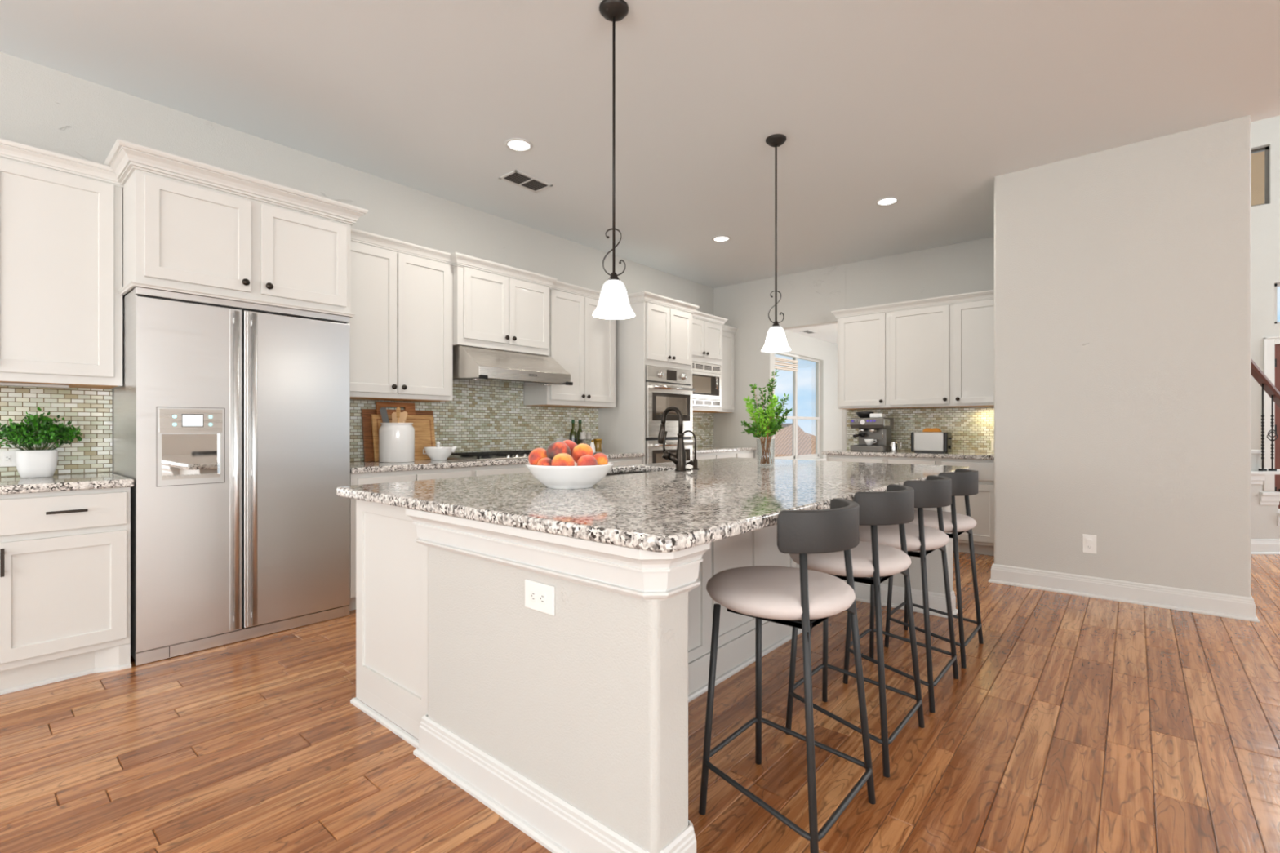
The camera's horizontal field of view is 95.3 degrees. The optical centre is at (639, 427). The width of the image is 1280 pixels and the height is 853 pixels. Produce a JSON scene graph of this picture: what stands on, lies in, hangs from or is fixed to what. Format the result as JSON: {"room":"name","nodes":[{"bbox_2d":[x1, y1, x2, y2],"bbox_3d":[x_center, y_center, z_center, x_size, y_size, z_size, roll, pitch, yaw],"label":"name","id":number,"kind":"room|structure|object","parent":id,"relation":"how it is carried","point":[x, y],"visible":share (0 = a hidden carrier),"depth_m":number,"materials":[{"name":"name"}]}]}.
{"room":"kitchen","nodes":[
{"label":"kitchen","id":0,"kind":"room"},
{"bbox_2d":[0,51,842,476],"bbox_3d":[-1.135,-0.440,5.488,0.147,3.200,15.900,0,0,40],"label":"wall","id":1,"kind":"structure","parent":0,"point":[45,108],"depth_m":4.13,"materials":[{"name":"grey paint"}]},
{"bbox_2d":[0,386,111,476],"bbox_3d":[-3.267,0.014,2.853,0.006,0.464,1.022,0,0,40],"label":"tile backsplash","id":2,"kind":"structure","parent":1,"relation":"attached to","point":[89,409],"depth_m":3.12,"materials":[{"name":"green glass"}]},
{"bbox_2d":[0,450,16,466],"bbox_3d":[-3.201,0.155,2.920,0.009,0.082,0.150,0,0,40],"label":"wall outlet","id":3,"kind":"object","parent":2,"relation":"attached to","point":[7,458],"visible":0.75,"depth_m":2.94,"materials":[{"name":"plastic"}]},
{"bbox_2d":[3,455,10,462],"bbox_3d":[-3.186,0.155,2.933,0.003,0.032,0.026,0,0,40],"label":"receptacle","id":4,"kind":"object","parent":3,"relation":"attached to","point":[6,458],"depth_m":2.93,"materials":[{"name":"plastic"}]},
{"bbox_2d":[0,137,123,388],"bbox_3d":[-3.107,-0.772,2.748,0.387,1.112,1.060,0,0,40],"label":"upper cabinet","id":5,"kind":"object","parent":1,"relation":"attached to","point":[61,215],"visible":0.94,"depth_m":2.84,"materials":[{"name":"paint"}]},
{"bbox_2d":[0,382,69,388],"bbox_3d":[-3.062,-0.207,2.713,0.060,0.015,0.575,0,0,40],"label":"light","id":6,"kind":"object","parent":5,"relation":"attached to","point":[2,384],"visible":1,"depth_m":2.82,"materials":[{"name":"metal"}]},
{"bbox_2d":[102,138,368,317],"bbox_3d":[-2.336,-1.020,3.402,0.715,0.665,1.170,0,0,40],"label":"upper cabinet","id":7,"kind":"object","parent":1,"relation":"attached to","point":[191,227],"visible":0.95,"depth_m":3.10,"materials":[{"name":"paint"}]},
{"bbox_2d":[346,227,453,402],"bbox_3d":[-1.837,-0.768,4.243,0.387,1.120,0.893,0,0,40],"label":"upper cabinet","id":8,"kind":"object","parent":1,"relation":"attached to","point":[402,292],"visible":0.86,"depth_m":4.16,"materials":[{"name":"paint"}]},
{"bbox_2d":[350,381,598,462],"bbox_3d":[-1.358,-0.197,5.103,0.006,0.886,2.824,0,0,40],"label":"tile backsplash","id":9,"kind":"structure","parent":1,"relation":"attached to","point":[480,417],"depth_m":5.15,"materials":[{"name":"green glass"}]},
{"bbox_2d":[449,252,557,355],"bbox_3d":[-1.226,-0.982,4.914,0.452,0.683,1.017,0,0,40],"label":"upper cabinet","id":10,"kind":"object","parent":1,"relation":"attached to","point":[498,306],"visible":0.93,"depth_m":4.73,"materials":[{"name":"paint"}]},
{"bbox_2d":[453,345,573,386],"bbox_3d":[-1.122,-0.501,4.857,0.667,0.272,0.930,0,0,40],"label":"range hood","id":11,"kind":"object","parent":10,"relation":"attached to","point":[470,364],"visible":0.98,"depth_m":4.62,"materials":[{"name":"silver metal"}]},
{"bbox_2d":[524,280,615,408],"bbox_3d":[-0.636,-0.768,5.658,0.387,1.120,0.975,0,0,40],"label":"upper cabinet","id":12,"kind":"object","parent":1,"relation":"attached to","point":[583,344],"visible":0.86,"depth_m":5.50,"materials":[{"name":"paint"}]},
{"bbox_2d":[692,412,713,447],"bbox_3d":[0.544,0.022,7.344,0.006,0.448,1.386,0,0,40],"label":"tile backsplash","id":13,"kind":"structure","parent":1,"relation":"attached to","point":[702,423],"depth_m":7.68,"materials":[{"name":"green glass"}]},
{"bbox_2d":[692,310,728,412],"bbox_3d":[0.590,-0.767,6.980,0.547,1.136,0.883,0,0,40],"label":"upper cabinet","id":14,"kind":"object","parent":1,"relation":"attached to","point":[707,329],"visible":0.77,"depth_m":6.87,"materials":[{"name":"paint"}]},
{"bbox_2d":[692,361,721,407],"bbox_3d":[0.585,-0.507,6.950,0.519,0.506,0.749,0,0,40],"label":"microwave","id":15,"kind":"object","parent":14,"relation":"in","point":[706,377],"visible":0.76,"depth_m":6.83,"materials":[{"name":"silver plastic"}]},
{"bbox_2d":[699,324,737,413],"bbox_3d":[0.957,-0.754,7.546,0.375,1.108,0.545,0,0,40],"label":"upper cabinet","id":16,"kind":"object","parent":1,"relation":"attached to","point":[728,332],"visible":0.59,"depth_m":7.53,"materials":[{"name":"paint"}]},
{"bbox_2d":[774,353,826,461],"bbox_3d":[2.697,-0.295,9.948,0.160,1.890,2.000,0,0,40],"label":"window","id":17,"kind":"structure","parent":1,"relation":"in","point":[813,456],"depth_m":10.04,"materials":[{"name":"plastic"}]},
{"bbox_2d":[774,351,799,371],"bbox_3d":[2.380,-1.087,9.562,0.045,0.295,0.940,0,0,40],"label":"window blind","id":18,"kind":"object","parent":17,"relation":"attached to","point":[779,359],"visible":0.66,"depth_m":9.58,"materials":[{"name":"paint"}]},
{"bbox_2d":[0,0,1279,288],"bbox_3d":[1.398,-1.965,0.210,10.840,0.150,11.430,0,0,40],"label":"ceiling","id":19,"kind":"structure","parent":0,"point":[922,104],"depth_m":3.26,"materials":[{"name":"white paint"}]},
{"bbox_2d":[504,137,533,151],"bbox_3d":[-0.808,-1.885,3.886,0.184,0.008,0.184,0,0,40],"label":"recessed light","id":20,"kind":"object","parent":19,"relation":"in","point":[517,144],"visible":1,"depth_m":3.88,"materials":[{"name":"paint"}]},
{"bbox_2d":[498,169,552,192],"bbox_3d":[-0.873,-1.885,4.466,0.210,0.008,0.360,0,0,40],"label":"ceiling vent","id":21,"kind":"object","parent":19,"relation":"in","point":[517,178],"visible":1,"depth_m":4.45,"materials":[{"name":"metal"}]},
{"bbox_2d":[592,0,635,319],"bbox_3d":[-0.117,-1.198,2.622,0.194,1.384,0.194,0,0,40],"label":"pendant lamp","id":22,"kind":"object","parent":19,"relation":"hanging from","point":[613,303],"visible":1,"depth_m":2.62,"materials":[{"name":"glass"}]},
{"bbox_2d":[711,235,730,242],"bbox_3d":[0.811,-1.885,5.813,0.184,0.008,0.184,0,0,40],"label":"recessed light","id":23,"kind":"object","parent":19,"relation":"in","point":[718,238],"visible":1,"depth_m":5.81,"materials":[{"name":"paint"}]},
{"bbox_2d":[760,133,791,352],"bbox_3d":[0.889,-1.198,3.811,0.194,1.384,0.194,0,0,40],"label":"pendant lamp","id":24,"kind":"object","parent":19,"relation":"hanging from","point":[775,341],"visible":1,"depth_m":3.80,"materials":[{"name":"glass"}]},
{"bbox_2d":[875,196,899,205],"bbox_3d":[2.058,-1.885,4.851,0.184,0.008,0.184,0,0,40],"label":"recessed light","id":25,"kind":"object","parent":19,"relation":"in","point":[887,201],"visible":1,"depth_m":4.85,"materials":[{"name":"paint"}]},
{"bbox_2d":[0,551,1279,852],"bbox_3d":[2.901,1.162,1.997,10.560,0.004,15.800,0,0,40],"label":"floor","id":26,"kind":"structure","parent":0,"point":[1077,724],"depth_m":2.10,"materials":[{"name":"brown wood"}]},
{"bbox_2d":[0,487,131,695],"bbox_3d":[-3.016,0.722,2.630,0.678,0.876,1.008,0,0,40],"label":"base cabinet","id":27,"kind":"object","parent":26,"relation":"on","point":[65,555],"visible":0.99,"depth_m":2.64,"materials":[{"name":"paint"}]},
{"bbox_2d":[0,472,133,494],"bbox_3d":[-3.018,0.265,2.637,0.665,0.038,1.015,0,0,40],"label":"countertop","id":28,"kind":"structure","parent":27,"relation":"on","point":[58,482],"depth_m":2.69,"materials":[{"name":"stone"}]},
{"bbox_2d":[0,406,82,478],"bbox_3d":[-3.004,0.069,2.913,0.318,0.354,0.291,0,0,-42],"label":"potted plant","id":29,"kind":"object","parent":28,"relation":"on","point":[30,462],"visible":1,"depth_m":2.88,"materials":[{"name":"green plant"}]},
{"bbox_2d":[113,286,350,666],"bbox_3d":[-2.340,0.235,3.402,0.668,1.842,1.012,0,0,40],"label":"refrigerator","id":30,"kind":"object","parent":26,"relation":"on","point":[232,418],"visible":0.99,"depth_m":3.11,"materials":[{"name":"silver metal"}]},
{"bbox_2d":[348,457,642,610],"bbox_3d":[-1.105,0.722,4.885,0.673,0.876,2.820,0,0,40],"label":"base cabinet","id":31,"kind":"object","parent":26,"relation":"on","point":[450,473],"visible":0.06,"depth_m":3.91,"materials":[{"name":"paint"}]},
{"bbox_2d":[350,451,644,473],"bbox_3d":[-1.113,0.265,4.894,0.650,0.038,2.826,0,0,40],"label":"countertop","id":32,"kind":"structure","parent":31,"relation":"on","point":[359,467],"depth_m":4.15,"materials":[{"name":"stone"}]},
{"bbox_2d":[375,401,415,415],"bbox_3d":[-1.842,0.025,4.423,0.068,0.440,0.300,0,0,40],"label":"cutting board","id":33,"kind":"object","parent":32,"relation":"on","point":[409,408],"visible":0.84,"depth_m":4.43,"materials":[{"name":"brown wood"}]},
{"bbox_2d":[378,422,414,462],"bbox_3d":[-1.766,0.104,4.233,0.242,0.282,0.242,0,0,40],"label":"ceramic crock","id":34,"kind":"object","parent":32,"relation":"on","point":[396,440],"visible":1,"depth_m":4.13,"materials":[{"name":"white ceramic"}]},
{"bbox_2d":[379,407,389,422],"bbox_3d":[-1.835,0.032,4.240,0.122,0.369,0.012,0,0,8],"label":"spatula","id":35,"kind":"object","parent":34,"relation":"in","point":[383,411],"visible":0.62,"depth_m":4.24,"materials":[{"name":"grey plastic"}]},
{"bbox_2d":[395,406,400,422],"bbox_3d":[-1.759,0.031,4.244,0.030,0.370,0.024,0,0,40],"label":"wooden spatula","id":36,"kind":"object","parent":34,"relation":"in","point":[397,409],"visible":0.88,"depth_m":4.24,"materials":[{"name":"brown wood"}]},
{"bbox_2d":[391,412,405,422],"bbox_3d":[-1.756,0.050,4.238,0.104,0.331,0.022,0,0,0],"label":"wooden utensil","id":37,"kind":"object","parent":34,"relation":"in","point":[394,420],"visible":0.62,"depth_m":4.24,"materials":[{"name":"brown wood"}]},
{"bbox_2d":[402,411,407,422],"bbox_3d":[-1.725,0.048,4.242,0.065,0.336,0.015,0,0,-15],"label":"wooden spoon","id":38,"kind":"object","parent":34,"relation":"in","point":[404,413],"visible":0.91,"depth_m":4.24,"materials":[{"name":"brown wood"}]},
{"bbox_2d":[361,408,433,462],"bbox_3d":[-1.837,0.053,4.467,0.067,0.385,0.565,0,0,40],"label":"cutting board","id":39,"kind":"object","parent":32,"relation":"on","point":[368,449],"visible":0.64,"depth_m":4.27,"materials":[{"name":"brown wood"}]},
{"bbox_2d":[371,414,435,462],"bbox_3d":[-1.791,0.073,4.444,0.067,0.345,0.490,0,0,40],"label":"cutting board","id":40,"kind":"object","parent":32,"relation":"on","point":[424,425],"visible":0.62,"depth_m":4.52,"materials":[{"name":"brown wood"}]},
{"bbox_2d":[422,445,457,460],"bbox_3d":[-1.535,0.192,4.450,0.220,0.107,0.220,0,0,40],"label":"bowl","id":41,"kind":"object","parent":32,"relation":"on","point":[434,453],"visible":0.99,"depth_m":4.38,"materials":[{"name":"white ceramic"}]},
{"bbox_2d":[447,449,532,461],"bbox_3d":[-1.117,0.224,4.856,0.522,0.042,0.920,0,0,40],"label":"cooktop","id":42,"kind":"object","parent":32,"relation":"in","point":[505,455],"visible":0.76,"depth_m":4.61,"materials":[{"name":"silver metal"}]},
{"bbox_3d":[-0.546,0.238,5.631,0.330,0.015,0.330,0,0,40],"label":"serving tray","id":43,"kind":"object","parent":32,"relation":"on","visible":0},
{"bbox_2d":[568,419,577,444],"bbox_3d":[-0.644,0.080,5.616,0.075,0.315,0.075,0,0,40],"label":"oil bottle","id":44,"kind":"object","parent":43,"relation":"on","point":[573,435],"visible":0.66,"depth_m":5.59,"materials":[{"name":"green glass"}]},
{"bbox_2d":[576,420,582,444],"bbox_3d":[-0.589,0.080,5.727,0.074,0.315,0.074,0,0,40],"label":"oil bottle","id":45,"kind":"object","parent":43,"relation":"on","point":[580,429],"visible":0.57,"depth_m":5.70,"materials":[{"name":"green glass"}]},
{"bbox_2d":[579,431,586,444],"bbox_3d":[-0.546,0.132,5.585,0.061,0.209,0.061,0,0,40],"label":"mill","id":46,"kind":"object","parent":43,"relation":"on","point":[583,434],"visible":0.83,"depth_m":5.56,"materials":[{"name":"ceramic"}]},
{"bbox_2d":[590,440,595,452],"bbox_3d":[-0.458,0.176,5.589,0.062,0.122,0.062,0,0,40],"label":"salt shaker","id":47,"kind":"object","parent":43,"relation":"on","point":[592,444],"visible":0.59,"depth_m":5.57,"materials":[{"name":"white ceramic"}]},
{"bbox_2d":[593,439,602,452],"bbox_3d":[-0.411,0.172,5.674,0.084,0.131,0.084,0,0,40],"label":"honey jar","id":48,"kind":"object","parent":43,"relation":"on","point":[597,442],"visible":0.81,"depth_m":5.64,"materials":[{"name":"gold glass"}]},
{"bbox_2d":[598,290,699,464],"bbox_3d":[0.087,-0.090,6.275,0.692,2.500,0.941,0,0,40],"label":"tall cabinet","id":49,"kind":"object","parent":26,"relation":"on","point":[660,333],"visible":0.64,"depth_m":5.93,"materials":[{"name":"paint"}]},
{"bbox_2d":[644,364,695,463],"bbox_3d":[0.106,0.085,6.249,0.695,1.421,0.766,0,0,40],"label":"double oven","id":50,"kind":"object","parent":49,"relation":"in","point":[664,387],"visible":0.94,"depth_m":5.99,"materials":[{"name":"silver metal"}]},
{"bbox_2d":[350,471,957,852],"bbox_3d":[0.402,0.723,3.064,1.700,0.875,3.115,0,0,40],"label":"kitchen island","id":51,"kind":"object","parent":26,"relation":"on","point":[571,725],"visible":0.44,"depth_m":1.72,"materials":[{"name":"paint"}]},
{"bbox_2d":[524,579,555,615],"bbox_3d":[-0.289,0.484,1.666,0.128,0.082,0.009,0,0,40],"label":"wall outlet","id":52,"kind":"object","parent":51,"relation":"attached to","point":[539,597],"visible":1,"depth_m":1.66,"materials":[{"name":"plastic"}]},
{"bbox_2d":[530,590,537,602],"bbox_3d":[-0.306,0.484,1.677,0.026,0.032,0.003,0,0,40],"label":"receptacle","id":53,"kind":"object","parent":52,"relation":"attached to","point":[533,593],"depth_m":1.68,"materials":[{"name":"plastic"}]},
{"bbox_2d":[539,592,546,604],"bbox_3d":[-0.275,0.484,1.651,0.026,0.032,0.003,0,0,40],"label":"receptacle","id":54,"kind":"object","parent":52,"relation":"attached to","point":[542,595],"depth_m":1.65,"materials":[{"name":"plastic"}]},
{"bbox_2d":[337,457,969,552],"bbox_3d":[0.414,0.265,3.082,1.767,0.038,3.175,0,0,40],"label":"island countertop","id":55,"kind":"structure","parent":51,"relation":"on","point":[663,508],"depth_m":2.07,"materials":[{"name":"stone"}]},
{"bbox_2d":[524,462,613,488],"bbox_3d":[-0.293,0.197,2.437,0.368,0.098,0.368,0,0,40],"label":"fruit bowl","id":56,"kind":"object","parent":55,"relation":"on","point":[575,477],"visible":0.9,"depth_m":2.31,"materials":[{"name":"white ceramic"}]},
{"bbox_2d":[528,448,547,465],"bbox_3d":[-0.421,0.126,2.432,0.085,0.086,0.088,0,0,40],"label":"peach","id":57,"kind":"object","parent":56,"relation":"in","point":[536,454],"visible":0.56,"depth_m":2.40,"materials":[{"name":"orange food"}]},
{"bbox_2d":[537,457,551,466],"bbox_3d":[-0.383,0.154,2.369,0.072,0.068,0.072,0,0,40],"label":"peach","id":58,"kind":"object","parent":56,"relation":"in","point":[544,461],"visible":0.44,"depth_m":2.34,"materials":[{"name":"orange food"}]},
{"bbox_2d":[546,441,570,459],"bbox_3d":[-0.339,0.104,2.426,0.098,0.098,0.099,0,0,40],"label":"peach","id":59,"kind":"object","parent":56,"relation":"in","point":[555,448],"visible":0.52,"depth_m":2.39,"materials":[{"name":"food"}]},
{"bbox_2d":[551,453,574,466],"bbox_3d":[-0.311,0.147,2.354,0.094,0.088,0.094,0,0,40],"label":"peach","id":60,"kind":"object","parent":56,"relation":"in","point":[562,459],"visible":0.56,"depth_m":2.32,"materials":[{"name":"orange food"}]},
{"bbox_2d":[563,440,577,457],"bbox_3d":[-0.305,0.092,2.505,0.085,0.082,0.085,0,0,40],"label":"peach","id":61,"kind":"object","parent":56,"relation":"in","point":[571,444],"visible":0.36,"depth_m":2.48,"materials":[{"name":"food"}]},
{"bbox_2d":[571,443,593,463],"bbox_3d":[-0.241,0.110,2.448,0.090,0.090,0.091,0,0,40],"label":"peach","id":62,"kind":"object","parent":56,"relation":"in","point":[580,450],"visible":0.56,"depth_m":2.42,"materials":[{"name":"orange food"}]},
{"bbox_2d":[577,454,597,466],"bbox_3d":[-0.215,0.150,2.378,0.083,0.081,0.083,0,0,40],"label":"peach","id":63,"kind":"object","parent":56,"relation":"in","point":[588,460],"visible":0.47,"depth_m":2.35,"materials":[{"name":"food"}]},
{"bbox_2d":[593,453,608,465],"bbox_3d":[-0.169,0.140,2.446,0.072,0.070,0.070,0,0,40],"label":"peach","id":64,"kind":"object","parent":56,"relation":"in","point":[602,459],"visible":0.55,"depth_m":2.42,"materials":[{"name":"orange food"}]},
{"bbox_2d":[605,471,648,475],"bbox_3d":[-0.113,0.378,3.375,0.422,0.188,0.822,0,0,40],"label":"sink","id":65,"kind":"object","parent":55,"relation":"in","point":[628,473],"visible":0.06,"depth_m":3.71,"materials":[{"name":"silver metal"}]},
{"bbox_2d":[657,406,686,471],"bbox_3d":[0.169,0.059,3.366,0.196,0.372,0.117,0,0,40],"label":"kitchen faucet","id":66,"kind":"object","parent":55,"relation":"on","point":[679,459],"visible":1,"depth_m":3.33,"materials":[{"name":"brown metal"}]},
{"bbox_2d":[683,430,699,469],"bbox_3d":[0.296,0.130,3.500,0.135,0.232,0.048,0,0,40],"label":"filter faucet","id":67,"kind":"object","parent":55,"relation":"on","point":[695,464],"visible":0.85,"depth_m":3.47,"materials":[{"name":"brown metal"}]},
{"bbox_2d":[756,438,774,466],"bbox_3d":[0.815,0.158,3.781,0.116,0.176,0.116,0,0,40],"label":"glass vase","id":68,"kind":"object","parent":55,"relation":"on","point":[774,438],"visible":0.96,"depth_m":3.78,"materials":[{"name":"clear glass"}]},
{"bbox_2d":[741,369,792,463],"bbox_3d":[0.821,-0.075,3.784,0.348,0.615,0.218,0,0,5],"label":"leafy branches","id":69,"kind":"object","parent":68,"relation":"in","point":[768,427],"visible":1,"depth_m":3.76,"materials":[{"name":"green plant"}]},
{"bbox_2d":[692,450,753,460],"bbox_3d":[0.782,0.722,7.134,0.641,0.876,1.370,0,0,40],"label":"base cabinet","id":70,"kind":"object","parent":26,"relation":"on","point":[743,454],"visible":0.09,"depth_m":6.92,"materials":[{"name":"paint"}]},
{"bbox_2d":[692,446,755,453],"bbox_3d":[0.790,0.265,7.136,0.650,0.038,1.387,0,0,40],"label":"countertop","id":71,"kind":"structure","parent":70,"relation":"on","point":[699,449],"depth_m":6.96,"materials":[{"name":"stone"}]},
{"bbox_2d":[698,497,875,852],"bbox_3d":[0.427,0.692,1.772,0.443,0.938,0.449,0,0,40],"label":"bar stool","id":72,"kind":"object","parent":26,"relation":"on","point":[802,598],"visible":1,"depth_m":1.63,"materials":[{"name":"fabric"}]},
{"bbox_2d":[785,484,924,777],"bbox_3d":[0.801,0.692,2.229,0.443,0.938,0.449,0,0,40],"label":"bar stool","id":73,"kind":"object","parent":26,"relation":"on","point":[895,505],"visible":0.83,"depth_m":2.06,"materials":[{"name":"grey metal"}]},
{"bbox_2d":[843,475,959,712],"bbox_3d":[1.173,0.692,2.667,0.443,0.938,0.449,0,0,40],"label":"bar stool","id":74,"kind":"object","parent":26,"relation":"on","point":[935,491],"visible":0.81,"depth_m":2.50,"materials":[{"name":"grey metal"}]},
{"bbox_2d":[826,454,994,555],"bbox_3d":[2.969,0.722,5.758,2.085,0.876,0.678,0,0,40],"label":"base cabinet","id":75,"kind":"object","parent":26,"relation":"on","point":[981,504],"visible":0.2,"depth_m":5.30,"materials":[{"name":"paint"}]},
{"bbox_2d":[822,448,994,459],"bbox_3d":[2.967,0.265,5.771,2.145,0.038,0.660,0,0,40],"label":"countertop","id":76,"kind":"structure","parent":75,"relation":"on","point":[973,455],"depth_m":5.64,"materials":[{"name":"stone"}]},
{"bbox_2d":[849,411,893,452],"bbox_3d":[2.436,0.035,6.144,0.343,0.420,0.399,0,0,40],"label":"espresso machine","id":77,"kind":"object","parent":76,"relation":"on","point":[879,429],"visible":0.94,"depth_m":6.08,"materials":[{"name":"grey metal"}]},
{"bbox_2d":[864,439,876,444],"bbox_3d":[2.392,0.147,6.071,0.096,0.062,0.109,0,0,-12],"label":"coffee cup","id":78,"kind":"object","parent":77,"relation":"on","point":[868,442],"visible":0.96,"depth_m":6.04,"materials":[{"name":"white ceramic"}]},
{"bbox_2d":[869,413,885,417],"bbox_3d":[2.477,-0.129,6.075,0.125,0.042,0.130,0,0,40],"label":"dish","id":79,"kind":"object","parent":77,"relation":"on","point":[871,415],"visible":1,"depth_m":6.03,"materials":[{"name":"white ceramic"}]},
{"bbox_2d":[888,441,902,452],"bbox_3d":[2.631,0.193,6.012,0.113,0.105,0.088,0,0,9],"label":"milk jug","id":80,"kind":"object","parent":76,"relation":"on","point":[893,447],"visible":1,"depth_m":5.98,"materials":[{"name":"silver metal"}]},
{"bbox_2d":[911,431,951,453],"bbox_3d":[2.874,0.142,5.732,0.350,0.206,0.186,0,0,40],"label":"toaster","id":81,"kind":"object","parent":76,"relation":"on","point":[940,442],"visible":1,"depth_m":5.66,"materials":[{"name":"silver metal"}]},
{"bbox_2d":[922,427,940,431],"bbox_3d":[2.858,0.033,5.716,0.160,0.063,0.018,0,0,40],"label":"toast slice","id":82,"kind":"object","parent":81,"relation":"on","point":[927,429],"visible":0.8,"depth_m":5.71,"materials":[{"name":"orange food"}]},
{"bbox_2d":[884,468,983,668],"bbox_3d":[1.545,0.692,3.106,0.443,0.938,0.449,0,0,40],"label":"bar stool","id":83,"kind":"object","parent":26,"relation":"on","point":[965,482],"visible":0.8,"depth_m":2.94,"materials":[{"name":"grey metal"}]},
{"bbox_2d":[1250,449,1279,555],"bbox_3d":[5.926,0.685,5.800,1.150,0.950,0.930,0,0,0],"label":"staircase","id":84,"kind":"structure","parent":26,"relation":"on","point":[1264,510],"depth_m":5.37,"materials":[{"name":"grey paint"}]},
{"bbox_2d":[1250,358,1279,491],"bbox_3d":[5.926,-0.063,5.424,0.950,1.686,0.077,0,0,0],"label":"stair railing","id":85,"kind":"object","parent":84,"relation":"on","point":[1267,385],"visible":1,"depth_m":5.42,"materials":[{"name":"brown wood"}]},
{"bbox_2d":[786,323,837,344],"bbox_3d":[3.982,-1.670,8.510,3.740,0.140,4.570,0,0,40],"label":"ceiling","id":86,"kind":"structure","parent":0,"point":[828,332],"depth_m":9.70,"materials":[{"name":"white paint"}]},
{"bbox_2d":[800,329,816,333],"bbox_3d":[2.796,-1.595,9.693,0.160,0.008,0.320,0,0,40],"label":"ceiling vent","id":87,"kind":"object","parent":86,"relation":"in","point":[807,331],"visible":1,"depth_m":9.67,"materials":[{"name":"metal"}]},
{"bbox_2d":[842,408,845,449],"bbox_3d":[5.412,-0.290,10.195,3.740,2.900,0.150,0,0,40],"label":"wall","id":88,"kind":"structure","parent":0,"point":[843,410],"depth_m":11.33,"materials":[{"name":"grey paint"}]},
{"bbox_2d":[713,236,994,458],"bbox_3d":[2.893,-0.440,6.352,4.870,3.200,0.130,0,0,40],"label":"wall","id":89,"kind":"structure","parent":0,"point":[808,298],"depth_m":6.94,"materials":[{"name":"grey paint"}]},
{"bbox_2d":[831,289,994,409],"bbox_3d":[3.070,-0.749,5.860,2.202,1.078,0.392,0,0,40],"label":"upper cabinet","id":90,"kind":"object","parent":89,"relation":"attached to","point":[935,352],"visible":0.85,"depth_m":5.88,"materials":[{"name":"paint"}]},
{"bbox_2d":[968,406,994,408],"bbox_3d":[3.444,-0.202,5.642,0.450,0.015,0.060,0,0,40],"label":"light","id":91,"kind":"object","parent":90,"relation":"attached to","point":[969,406],"visible":0.44,"depth_m":5.69,"materials":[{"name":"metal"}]},
{"bbox_2d":[847,407,994,453],"bbox_3d":[3.188,0.017,6.013,2.120,0.458,0.006,0,0,40],"label":"tile backsplash","id":92,"kind":"structure","parent":89,"relation":"attached to","point":[972,429],"depth_m":6.02,"materials":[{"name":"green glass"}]},
{"bbox_2d":[994,115,1250,597],"bbox_3d":[3.222,-0.365,4.007,1.347,3.050,0.140,0,0,40],"label":"wall partition","id":93,"kind":"structure","parent":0,"point":[1122,273],"depth_m":3.89,"materials":[{"name":"grey paint"}]},
{"bbox_2d":[1082,533,1096,554],"bbox_3d":[3.095,0.800,4.013,0.076,0.128,0.016,0,0,40],"label":"wall outlet","id":94,"kind":"object","parent":93,"relation":"attached to","point":[1089,541],"visible":1,"depth_m":4.01,"materials":[{"name":"plastic"}]},
{"bbox_2d":[988,563,1259,622],"bbox_3d":[3.212,1.092,3.996,1.407,0.136,0.170,0,0,40],"label":"baseboard","id":95,"kind":"structure","parent":93,"relation":"attached to","point":[1238,607],"depth_m":3.87,"materials":[{"name":"paint"}]},
{"bbox_2d":[1250,151,1264,205],"bbox_3d":[11.353,-4.290,9.514,7.000,0.100,6.800,0,0,40],"label":"ceiling","id":96,"kind":"structure","parent":0,"point":[1257,159],"depth_m":9.90,"materials":[{"name":"beige paint"}]},
{"bbox_2d":[1250,115,1279,490],"bbox_3d":[9.503,-1.940,6.461,6.570,6.200,0.150,0,0,40],"label":"wall","id":97,"kind":"structure","parent":0,"point":[1265,218],"depth_m":7.57,"materials":[{"name":"grey paint"}]},
{"bbox_2d":[1250,146,1269,206],"bbox_3d":[8.060,-3.285,7.731,0.385,0.770,0.040,0,0,40],"label":"window","id":98,"kind":"structure","parent":97,"relation":"in","point":[1266,149],"depth_m":7.61,"materials":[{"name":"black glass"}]},
{"bbox_2d":[1263,336,1279,491],"bbox_3d":[8.527,-0.005,7.171,1.168,2.330,0.030,0,0,40],"label":"trim","id":99,"kind":"structure","parent":97,"relation":"attached to","point":[1269,343],"depth_m":7.52,"materials":[{"name":"paint"}]},
{"bbox_2d":[1274,283,1279,324],"bbox_3d":[8.379,-1.605,7.461,0.378,0.530,0.040,0,0,40],"label":"window","id":100,"kind":"structure","parent":97,"relation":"in","point":[1276,285],"depth_m":7.55,"materials":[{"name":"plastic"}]},
{"bbox_2d":[1275,344,1279,508],"bbox_3d":[8.566,0.043,7.218,0.978,2.235,0.068,0,0,40],"label":"door","id":101,"kind":"structure","parent":97,"relation":"in","point":[1277,346],"depth_m":7.50,"materials":[{"name":"wood"}]},
{"label":"outside","id":102,"kind":"structure","parent":0,"visible":0},
{"bbox_3d":[-26.358,4.410,42.042,85.400,0.100,150.000,0,0,40],"label":"ground","id":103,"kind":"structure","parent":102,"visible":0},
{"bbox_2d":[774,423,815,457],"bbox_3d":[6.701,2.080,25.004,12.400,4.560,12.400,0,0,40],"label":"neighbor house","id":104,"kind":"structure","parent":103,"relation":"on","point":[784,437],"depth_m":23.50,"materials":[{"name":"paint"}]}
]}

